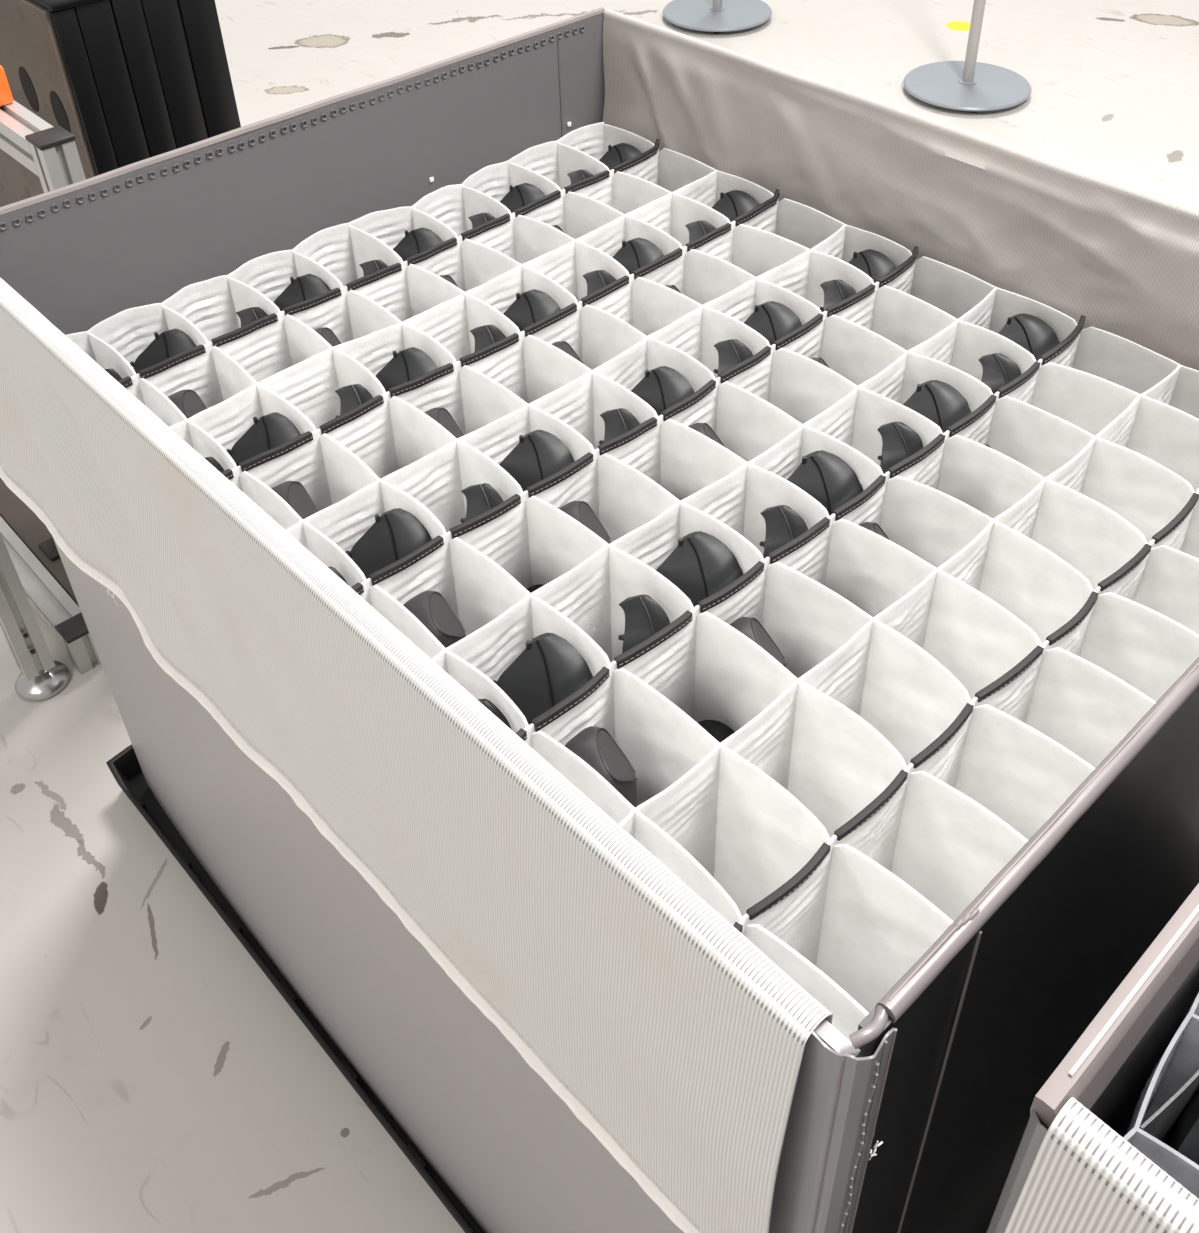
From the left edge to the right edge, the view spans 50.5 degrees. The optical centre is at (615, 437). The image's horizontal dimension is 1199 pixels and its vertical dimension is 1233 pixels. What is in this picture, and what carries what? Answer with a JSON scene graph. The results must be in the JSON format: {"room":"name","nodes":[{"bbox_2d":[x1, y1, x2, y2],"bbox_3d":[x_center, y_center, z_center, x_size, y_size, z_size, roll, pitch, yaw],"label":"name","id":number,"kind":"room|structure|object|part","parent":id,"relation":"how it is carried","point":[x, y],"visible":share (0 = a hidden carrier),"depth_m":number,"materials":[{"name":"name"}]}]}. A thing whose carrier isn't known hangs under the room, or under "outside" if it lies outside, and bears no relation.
{"room":"workspace","nodes":[
{"label":"workspace","id":0,"kind":"room"},
{"bbox_2d":[0,0,1198,1232],"bbox_3d":[-1.244,-3.204,7.190,36.000,0.100,34.000,-30,46,-33],"label":"floor","id":1,"kind":"structure","parent":0,"point":[154,1078],"depth_m":1.95,"materials":[{"name":"paint"}]},
{"bbox_2d":[0,100,100,700],"bbox_3d":[-1.185,-0.356,2.565,0.841,0.960,1.296,-30,46,-33],"label":"rack","id":2,"kind":"object","parent":1,"relation":"on","point":[32,570],"visible":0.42,"depth_m":2.26,"materials":[{"name":"metal"}]},
{"bbox_2d":[0,65,12,105],"bbox_3d":[-0.996,-0.562,2.001,0.046,0.061,0.100,-30,46,-33],"label":"block","id":3,"kind":"object","parent":2,"relation":"on","point":[6,97],"visible":1,"depth_m":1.98,"materials":[{"name":"plastic"}]},
{"bbox_3d":[-1.257,-0.679,2.262,0.050,0.058,1.174,-30,46,-33],"label":"rail","id":4,"kind":"part","parent":2,"relation":"part of","materials":[{"name":"metal"}]},
{"bbox_3d":[-1.045,0.045,1.997,0.050,0.915,0.050,-30,46,-33],"label":"post","id":5,"kind":"part","parent":2,"relation":"part of","materials":[{"name":"metal"}]},
{"bbox_3d":[-0.829,-0.079,2.159,0.050,0.907,0.050,-30,46,-33],"label":"post","id":6,"kind":"part","parent":2,"relation":"part of","materials":[{"name":"metal"}]},
{"bbox_3d":[-0.970,0.377,2.320,0.058,0.082,0.050,-30,46,-33],"label":"short post","id":7,"kind":"part","parent":2,"relation":"part of","materials":[{"name":"metal"}]},
{"bbox_2d":[0,0,240,206],"bbox_3d":[-1.067,-0.534,2.657,0.296,0.984,0.764,-30,46,-33],"label":"crate","id":8,"kind":"object","parent":2,"relation":"on","point":[133,81],"visible":0.33,"depth_m":2.23,"materials":[{"name":"plastic"}]},
{"bbox_3d":[-1.074,-0.921,2.366,0.289,0.016,0.764,-30,46,-33],"label":"lid","id":9,"kind":"part","parent":8,"relation":"part of","materials":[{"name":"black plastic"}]},
{"bbox_3d":[-0.903,-0.318,2.383,0.038,0.966,0.014,-30,46,-33],"label":"rib panel","id":10,"kind":"part","parent":8,"relation":"part of","materials":[{"name":"black plastic"}]},
{"bbox_3d":[-0.866,-0.340,2.411,0.060,0.966,0.012,-30,46,-33],"label":"rib panel","id":11,"kind":"part","parent":8,"relation":"part of","materials":[{"name":"black plastic"}]},
{"bbox_3d":[-0.824,-0.364,2.441,0.050,0.966,0.014,-30,46,-33],"label":"rib panel","id":12,"kind":"part","parent":8,"relation":"part of","materials":[{"name":"black plastic"}]},
{"bbox_3d":[-0.782,-0.390,2.473,0.063,0.966,0.012,-30,46,-33],"label":"rib panel","id":13,"kind":"part","parent":8,"relation":"part of","materials":[{"name":"black plastic"}]},
{"bbox_3d":[-0.733,-0.418,2.509,0.067,0.966,0.014,-30,46,-33],"label":"rib panel","id":14,"kind":"part","parent":8,"relation":"part of","materials":[{"name":"black plastic"}]},
{"bbox_2d":[106,744,483,1232],"bbox_3d":[0.067,0.620,1.978,1.140,0.070,1.426,-30,46,-33],"label":"pallet","id":15,"kind":"object","parent":1,"relation":"on","point":[125,767],"visible":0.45,"depth_m":1.83,"materials":[{"name":"black plastic"}]},
{"bbox_2d":[0,7,1198,1232],"bbox_3d":[0.026,0.223,1.673,1.106,1.022,1.409,-30,46,-33],"label":"storage container","id":16,"kind":"object","parent":15,"relation":"on","point":[569,1036],"visible":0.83,"depth_m":1.20,"materials":[{"name":"grey fabric"}]},
{"bbox_3d":[-0.389,-0.061,2.058,1.038,1.005,0.013,-30,46,-33],"label":"panel","id":17,"kind":"part","parent":16,"relation":"part of","materials":[{"name":"grey fabric"}]},
{"bbox_3d":[-0.325,0.455,1.384,0.032,0.996,1.332,-30,46,-33],"label":"panel","id":18,"kind":"part","parent":16,"relation":"part of","materials":[{"name":"grey plastic"}]},
{"bbox_2d":[66,122,1198,1040],"bbox_3d":[0.053,0.066,1.537,1.005,0.279,1.269,-30,46,-33],"label":"insert","id":19,"kind":"object","parent":16,"relation":"in","point":[947,683],"visible":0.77,"depth_m":1.36,"materials":[{"name":"white fabric"}]},
{"bbox_2d":[104,368,121,380],"bbox_3d":[-0.628,0.030,1.621,0.057,0.248,0.056,30,47,35],"label":"wedge cover","id":20,"kind":"object","parent":19,"relation":"in","point":[112,372],"visible":0.12,"depth_m":1.56,"materials":[{"name":"black plastic"}]},
{"bbox_2d":[130,328,195,373],"bbox_3d":[-0.571,-0.017,1.678,0.075,0.252,0.081,-30,46,-33],"label":"cover","id":21,"kind":"object","parent":19,"relation":"in","point":[169,343],"visible":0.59,"depth_m":1.62,"materials":[{"name":"black plastic"}]},
{"bbox_2d":[168,389,207,418],"bbox_3d":[-0.522,0.044,1.611,0.063,0.233,0.048,30,47,35],"label":"cover","id":22,"kind":"object","parent":19,"relation":"in","point":[188,402],"visible":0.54,"depth_m":1.55,"materials":[{"name":"black plastic"}]},
{"bbox_2d":[205,457,224,471],"bbox_3d":[-0.459,0.137,1.475,0.056,0.248,0.057,-32,47,-34],"label":"wedge cover","id":23,"kind":"object","parent":19,"relation":"in","point":[211,460],"visible":0.09,"depth_m":1.42,"materials":[{"name":"black plastic"}]},
{"bbox_2d":[236,307,267,326],"bbox_3d":[-0.480,-0.058,1.732,0.056,0.248,0.057,-31,46,-33],"label":"wedge cover","id":24,"kind":"object","parent":19,"relation":"in","point":[248,315],"visible":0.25,"depth_m":1.68,"materials":[{"name":"black plastic"}]},
{"bbox_2d":[226,412,300,465],"bbox_3d":[-0.402,0.093,1.527,0.075,0.252,0.081,-30,46,-32],"label":"cover","id":25,"kind":"object","parent":19,"relation":"in","point":[267,432],"visible":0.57,"depth_m":1.47,"materials":[{"name":"black plastic"}]},
{"bbox_2d":[271,481,318,518],"bbox_3d":[-0.357,0.151,1.465,0.048,0.233,0.063,-29,45,-32],"label":"cover","id":26,"kind":"object","parent":19,"relation":"in","point":[294,493],"visible":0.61,"depth_m":1.40,"materials":[{"name":"black plastic"}]},
{"bbox_2d":[273,274,330,310],"bbox_3d":[-0.424,-0.101,1.784,0.075,0.252,0.081,-31,46,-33],"label":"cover","id":27,"kind":"object","parent":19,"relation":"in","point":[308,286],"visible":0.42,"depth_m":1.73,"materials":[{"name":"black plastic"}]},
{"bbox_2d":[314,327,341,346],"bbox_3d":[-0.379,-0.042,1.720,0.048,0.233,0.063,-32,47,-34],"label":"cover","id":28,"kind":"object","parent":19,"relation":"in","point":[326,333],"visible":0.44,"depth_m":1.66,"materials":[{"name":"black plastic"}]},
{"bbox_2d":[328,567,347,584],"bbox_3d":[-0.291,0.245,1.327,0.056,0.248,0.057,-30,46,-33],"label":"wedge cover","id":29,"kind":"object","parent":19,"relation":"in","point":[333,569],"visible":0.04,"depth_m":1.27,"materials":[{"name":"black plastic"}]},
{"bbox_2d":[335,384,372,417],"bbox_3d":[-0.316,0.051,1.584,0.057,0.248,0.056,30,47,35],"label":"wedge cover","id":30,"kind":"object","parent":19,"relation":"in","point":[351,396],"visible":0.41,"depth_m":1.53,"materials":[{"name":"black plastic"}]},
{"bbox_2d":[359,260,387,276],"bbox_3d":[-0.338,-0.133,1.827,0.056,0.248,0.057,-28,45,-31],"label":"wedge cover","id":31,"kind":"object","parent":19,"relation":"in","point":[369,267],"visible":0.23,"depth_m":1.77,"materials":[{"name":"black plastic"}]},
{"bbox_2d":[345,508,431,578],"bbox_3d":[-0.233,0.198,1.385,0.075,0.252,0.081,-32,47,-34],"label":"cover","id":32,"kind":"object","parent":19,"relation":"in","point":[396,533],"visible":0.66,"depth_m":1.33,"materials":[{"name":"black plastic"}]},
{"bbox_2d":[375,347,437,391],"bbox_3d":[-0.259,0.010,1.633,0.075,0.252,0.081,-29,45,-32],"label":"cover","id":33,"kind":"object","parent":19,"relation":"in","point":[406,365],"visible":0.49,"depth_m":1.57,"materials":[{"name":"black plastic"}]},
{"bbox_2d":[392,227,442,261],"bbox_3d":[-0.285,-0.181,1.885,0.075,0.252,0.081,-31,46,-33],"label":"cover","id":34,"kind":"object","parent":19,"relation":"in","point":[414,242],"visible":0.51,"depth_m":1.83,"materials":[{"name":"black plastic"}]},
{"bbox_2d":[403,590,465,647],"bbox_3d":[-0.180,0.256,1.321,0.048,0.233,0.063,-32,47,-34],"label":"cover","id":35,"kind":"object","parent":19,"relation":"in","point":[430,608],"visible":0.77,"depth_m":1.25,"materials":[{"name":"black plastic"}]},
{"bbox_2d":[424,407,463,438],"bbox_3d":[-0.207,0.067,1.571,0.048,0.233,0.063,-30,46,-32],"label":"cover","id":36,"kind":"object","parent":19,"relation":"in","point":[442,416],"visible":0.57,"depth_m":1.51,"materials":[{"name":"black plastic"}]},
{"bbox_2d":[440,275,458,287],"bbox_3d":[-0.235,-0.124,1.824,0.048,0.233,0.063,-29,45,-31],"label":"cover","id":37,"kind":"object","parent":19,"relation":"in","point":[448,278],"visible":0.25,"depth_m":1.77,"materials":[{"name":"black plastic"}]},
{"bbox_2d":[460,483,503,522],"bbox_3d":[-0.147,0.165,1.429,0.056,0.248,0.057,-28,45,-31],"label":"wedge cover","id":38,"kind":"object","parent":19,"relation":"in","point":[481,498],"visible":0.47,"depth_m":1.37,"materials":[{"name":"black plastic"}]},
{"bbox_2d":[468,213,495,228],"bbox_3d":[-0.198,-0.218,1.934,0.056,0.248,0.057,-30,45,-32],"label":"wedge cover","id":39,"kind":"object","parent":19,"relation":"in","point":[478,219],"visible":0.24,"depth_m":1.88,"materials":[{"name":"black plastic"}]},
{"bbox_2d":[470,325,505,351],"bbox_3d":[-0.166,-0.030,1.685,0.056,0.248,0.057,-31,46,-33],"label":"wedge cover","id":40,"kind":"object","parent":19,"relation":"in","point":[486,335],"visible":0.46,"depth_m":1.63,"materials":[{"name":"black plastic"}]},
{"bbox_2d":[478,699,511,729],"bbox_3d":[-0.121,0.349,1.185,0.057,0.248,0.056,30,47,35],"label":"wedge cover","id":41,"kind":"object","parent":19,"relation":"in","point":[488,704],"visible":0.12,"depth_m":1.13,"materials":[{"name":"black plastic"}]},
{"bbox_2d":[500,183,545,212],"bbox_3d":[-0.143,-0.268,1.995,0.075,0.252,0.081,-31,46,-33],"label":"cover","id":42,"kind":"object","parent":19,"relation":"in","point":[521,195],"visible":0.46,"depth_m":1.94,"materials":[{"name":"black plastic"}]},
{"bbox_2d":[503,289,560,331],"bbox_3d":[-0.113,-0.075,1.740,0.081,0.252,0.075,30,47,35],"label":"cover","id":43,"kind":"object","parent":19,"relation":"in","point":[529,307],"visible":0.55,"depth_m":1.68,"materials":[{"name":"black plastic"}]},
{"bbox_2d":[526,584,543,592],"bbox_3d":[-0.084,0.230,1.388,0.069,0.190,0.075,28,46,33],"label":"plug","id":44,"kind":"object","parent":19,"relation":"in","point":[533,588],"visible":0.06,"depth_m":1.36,"materials":[{"name":"grey plastic"}]},
{"bbox_2d":[499,430,574,491],"bbox_3d":[-0.089,0.114,1.490,0.081,0.252,0.075,30,47,34],"label":"cover","id":45,"kind":"object","parent":19,"relation":"in","point":[538,455],"visible":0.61,"depth_m":1.43,"materials":[{"name":"black plastic"}]},
{"bbox_2d":[493,633,592,724],"bbox_3d":[-0.065,0.306,1.237,0.075,0.252,0.081,-30,46,-32],"label":"black plastic part","id":46,"kind":"object","parent":19,"relation":"in","point":[550,669],"visible":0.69,"depth_m":1.18,"materials":[{"name":"black plastic"}]},
{"bbox_2d":[551,225,563,232],"bbox_3d":[-0.086,-0.212,1.935,0.063,0.233,0.048,30,47,34],"label":"cover","id":47,"kind":"object","parent":19,"relation":"in","point":[555,226],"visible":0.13,"depth_m":1.89,"materials":[{"name":"black plastic"}]},
{"bbox_2d":[551,341,583,363],"bbox_3d":[-0.065,-0.021,1.683,0.048,0.233,0.063,-32,47,-34],"label":"cover","id":48,"kind":"object","parent":19,"relation":"in","point":[564,346],"visible":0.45,"depth_m":1.63,"materials":[{"name":"black plastic"}]},
{"bbox_2d":[567,170,593,183],"bbox_3d":[-0.057,-0.305,2.043,0.056,0.248,0.057,-29,45,-32],"label":"wedge cover","id":49,"kind":"object","parent":19,"relation":"in","point":[575,176],"visible":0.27,"depth_m":1.99,"materials":[{"name":"black plastic"}]},
{"bbox_2d":[559,500,610,543],"bbox_3d":[-0.036,0.172,1.428,0.048,0.233,0.063,-30,46,-32],"label":"cover","id":50,"kind":"object","parent":19,"relation":"in","point":[580,511],"visible":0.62,"depth_m":1.37,"materials":[{"name":"black plastic"}]},
{"bbox_2d":[582,270,615,294],"bbox_3d":[-0.025,-0.114,1.792,0.056,0.248,0.057,-32,47,-34],"label":"wedge cover","id":51,"kind":"object","parent":19,"relation":"in","point":[596,280],"visible":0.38,"depth_m":1.74,"materials":[{"name":"black plastic"}]},
{"bbox_2d":[565,726,636,807],"bbox_3d":[-0.012,0.361,1.179,0.063,0.233,0.048,30,47,34],"label":"plastic part","id":52,"kind":"object","parent":19,"relation":"in","point":[594,745],"visible":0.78,"depth_m":1.11,"materials":[{"name":"grey plastic"}]},
{"bbox_2d":[599,408,639,443],"bbox_3d":[0.001,0.081,1.535,0.056,0.248,0.057,-29,45,-31],"label":"wedge cover","id":53,"kind":"object","parent":19,"relation":"in","point":[620,421],"visible":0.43,"depth_m":1.48,"materials":[{"name":"black plastic"}]},
{"bbox_2d":[599,143,641,169],"bbox_3d":[0.007,-0.354,2.104,0.075,0.252,0.081,-31,46,-33],"label":"cover","id":54,"kind":"object","parent":19,"relation":"in","point":[617,154],"visible":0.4,"depth_m":2.05,"materials":[{"name":"black plastic"}]},
{"bbox_2d":[612,238,663,274],"bbox_3d":[0.028,-0.161,1.849,0.075,0.252,0.081,-31,46,-33],"label":"cover","id":55,"kind":"object","parent":19,"relation":"in","point":[636,253],"visible":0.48,"depth_m":1.79,"materials":[{"name":"black plastic"}]},
{"bbox_2d":[618,594,669,652],"bbox_3d":[0.023,0.268,1.288,0.056,0.248,0.057,-29,45,-32],"label":"wedge cover","id":56,"kind":"object","parent":19,"relation":"in","point":[644,617],"visible":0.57,"depth_m":1.23,"materials":[{"name":"black plastic"}]},
{"bbox_2d":[631,366,694,415],"bbox_3d":[0.053,0.036,1.589,0.075,0.252,0.081,-28,45,-31],"label":"cover","id":57,"kind":"object","parent":19,"relation":"in","point":[662,387],"visible":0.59,"depth_m":1.53,"materials":[{"name":"black plastic"}]},
{"bbox_2d":[666,285,681,293],"bbox_3d":[0.080,-0.106,1.790,0.048,0.233,0.063,-31,46,-33],"label":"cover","id":58,"kind":"object","parent":19,"relation":"in","point":[673,287],"visible":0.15,"depth_m":1.74,"materials":[{"name":"black plastic"}]},
{"bbox_2d":[656,531,743,606],"bbox_3d":[0.083,0.219,1.347,0.081,0.252,0.075,30,47,34],"label":"cover","id":59,"kind":"object","parent":19,"relation":"in","point":[701,565],"visible":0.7,"depth_m":1.29,"materials":[{"name":"black plastic"}]},
{"bbox_2d":[685,220,715,241],"bbox_3d":[0.121,-0.201,1.901,0.056,0.248,0.057,-31,46,-33],"label":"wedge cover","id":60,"kind":"object","parent":19,"relation":"in","point":[697,229],"visible":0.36,"depth_m":1.84,"materials":[{"name":"black plastic"}]},
{"bbox_2d":[689,423,725,447],"bbox_3d":[0.106,0.085,1.538,0.063,0.233,0.048,30,47,34],"label":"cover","id":61,"kind":"object","parent":19,"relation":"in","point":[705,429],"visible":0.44,"depth_m":1.48,"materials":[{"name":"black plastic"}]},
{"bbox_2d":[698,720,734,742],"bbox_3d":[0.086,0.342,1.236,0.075,0.190,0.069,-27,44,-29],"label":"plug","id":62,"kind":"object","parent":19,"relation":"in","point":[720,731],"visible":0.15,"depth_m":1.20,"materials":[{"name":"grey plastic"}]},
{"bbox_2d":[713,339,752,377],"bbox_3d":[0.143,-0.009,1.648,0.056,0.248,0.057,-31,46,-33],"label":"wedge cover","id":63,"kind":"object","parent":19,"relation":"in","point":[731,352],"visible":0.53,"depth_m":1.59,"materials":[{"name":"black plastic"}]},
{"bbox_2d":[712,190,758,221],"bbox_3d":[0.176,-0.251,1.963,0.081,0.252,0.075,31,47,35],"label":"cover","id":64,"kind":"object","parent":19,"relation":"in","point":[732,204],"visible":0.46,"depth_m":1.90,"materials":[{"name":"black plastic"}]},
{"bbox_2d":[730,617,786,667],"bbox_3d":[0.135,0.278,1.284,0.063,0.233,0.048,31,47,35],"label":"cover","id":65,"kind":"object","parent":19,"relation":"in","point":[752,628],"visible":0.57,"depth_m":1.22,"materials":[{"name":"black plastic"}]},
{"bbox_2d":[744,301,801,345],"bbox_3d":[0.200,-0.055,1.704,0.075,0.252,0.081,-31,46,-33],"label":"cover","id":66,"kind":"object","parent":19,"relation":"in","point":[773,320],"visible":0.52,"depth_m":1.64,"materials":[{"name":"black plastic"}]},
{"bbox_2d":[759,505,807,558],"bbox_3d":[0.171,0.186,1.391,0.056,0.248,0.057,-29,45,-31],"label":"wedge cover","id":67,"kind":"object","parent":19,"relation":"in","point":[783,524],"visible":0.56,"depth_m":1.33,"materials":[{"name":"black plastic"}]},
{"bbox_2d":[810,357,829,368],"bbox_3d":[0.256,0.002,1.642,0.048,0.233,0.063,-28,45,-31],"label":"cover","id":68,"kind":"object","parent":19,"relation":"in","point":[819,360],"visible":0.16,"depth_m":1.59,"materials":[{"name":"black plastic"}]},
{"bbox_2d":[787,450,862,515],"bbox_3d":[0.224,0.137,1.450,0.081,0.252,0.075,30,47,34],"label":"cover","id":69,"kind":"object","parent":19,"relation":"in","point":[823,475],"visible":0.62,"depth_m":1.39,"materials":[{"name":"black plastic"}]},
{"bbox_2d":[820,279,855,311],"bbox_3d":[0.293,-0.098,1.760,0.056,0.248,0.057,-30,46,-32],"label":"wedge cover","id":70,"kind":"object","parent":19,"relation":"in","point":[835,291],"visible":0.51,"depth_m":1.70,"materials":[{"name":"black plastic"}]},
{"bbox_2d":[848,249,895,283],"bbox_3d":[0.346,-0.139,1.810,0.075,0.252,0.081,-28,45,-31],"label":"cover","id":71,"kind":"object","parent":19,"relation":"in","point":[875,264],"visible":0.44,"depth_m":1.75,"materials":[{"name":"black plastic"}]},
{"bbox_2d":[859,522,889,539],"bbox_3d":[0.274,0.192,1.391,0.048,0.233,0.063,-30,46,-33],"label":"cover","id":72,"kind":"object","parent":19,"relation":"in","point":[874,527],"visible":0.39,"depth_m":1.34,"materials":[{"name":"black plastic"}]},
{"bbox_2d":[877,422,922,473],"bbox_3d":[0.318,0.097,1.503,0.057,0.248,0.056,30,47,34],"label":"wedge cover","id":73,"kind":"object","parent":19,"relation":"in","point":[899,441],"visible":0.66,"depth_m":1.45,"materials":[{"name":"black plastic"}]},
{"bbox_2d":[903,380,971,433],"bbox_3d":[0.374,0.054,1.555,0.075,0.252,0.081,-29,45,-31],"label":"cover","id":74,"kind":"object","parent":19,"relation":"in","point":[937,401],"visible":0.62,"depth_m":1.49,"materials":[{"name":"black plastic"}]},
{"bbox_2d":[979,353,1020,394],"bbox_3d":[0.463,0.011,1.611,0.056,0.248,0.057,-31,46,-33],"label":"wedge cover","id":75,"kind":"object","parent":19,"relation":"in","point":[999,370],"visible":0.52,"depth_m":1.55,"materials":[{"name":"black plastic"}]},
{"bbox_2d":[998,313,1059,361],"bbox_3d":[0.518,-0.036,1.669,0.081,0.252,0.075,30,47,35],"label":"cover","id":76,"kind":"object","parent":19,"relation":"in","point":[1030,332],"visible":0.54,"depth_m":1.61,"materials":[{"name":"black plastic"}]},
{"bbox_3d":[0.525,0.508,1.280,1.032,1.005,0.018,-30,46,-33],"label":"panel","id":77,"kind":"part","parent":16,"relation":"part of","materials":[{"name":"black plastic"}]},
{"bbox_3d":[0.518,0.099,0.980,1.007,0.003,0.002,-30,46,-33],"label":"edge cord","id":78,"kind":"part","parent":16,"relation":"part of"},
{"bbox_2d":[663,0,771,33],"bbox_3d":[0.386,-2.232,4.579,0.428,1.452,0.428,-30,46,-33],"label":"pole stand","id":79,"kind":"object","parent":1,"relation":"on","point":[715,16],"visible":1,"depth_m":4.95,"materials":[{"name":"grey metal"}]},
{"bbox_2d":[946,21,969,30],"bbox_3d":[1.324,-1.584,4.896,0.104,0.001,0.104,-30,46,-33],"label":"floor sticker","id":80,"kind":"object","parent":1,"relation":"on","point":[955,25],"visible":0.84,"depth_m":4.90,"materials":[{"name":"yellow plastic"}]},
{"bbox_2d":[904,0,1031,112],"bbox_3d":[1.192,-1.767,3.942,0.428,1.452,0.428,-30,46,-33],"label":"pole stand","id":81,"kind":"object","parent":1,"relation":"on","point":[972,86],"visible":1,"depth_m":4.31,"materials":[{"name":"grey metal"}]},
{"bbox_3d":[1.077,1.211,1.169,1.094,0.070,1.389,-30,46,-33],"label":"tray","id":82,"kind":"object","parent":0,"visible":0},
{"bbox_2d":[986,883,1198,1232],"bbox_3d":[1.052,0.818,0.863,1.069,1.018,1.324,-30,46,-33],"label":"storage container","id":83,"kind":"object","parent":82,"relation":"on","point":[1073,1169],"visible":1,"depth_m":0.69,"materials":[{"name":"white plastic"}]},
{"bbox_3d":[0.606,0.126,0.947,1.000,0.003,0.002,-30,46,-33],"label":"edge cord","id":84,"kind":"part","parent":83,"relation":"part of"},
{"bbox_3d":[0.617,0.528,1.255,1.030,1.001,0.011,-30,46,-33],"label":"panel","id":85,"kind":"part","parent":83,"relation":"part of","materials":[{"name":"black plastic"}]},
{"bbox_2d":[1123,992,1198,1198],"bbox_3d":[1.041,0.634,0.735,1.003,0.297,1.264,-30,46,-33],"label":"insert","id":86,"kind":"object","parent":83,"relation":"in","point":[1174,1080],"visible":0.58,"depth_m":0.84,"materials":[{"name":"white plastic"}]},
{"bbox_2d":[1166,1088,1198,1164],"bbox_3d":[0.415,0.553,0.898,0.081,0.252,0.075,22,43,28],"label":"cover","id":87,"kind":"object","parent":86,"relation":"in","point":[1184,1138],"visible":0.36,"depth_m":0.85,"materials":[{"name":"black plastic"}]}
]}

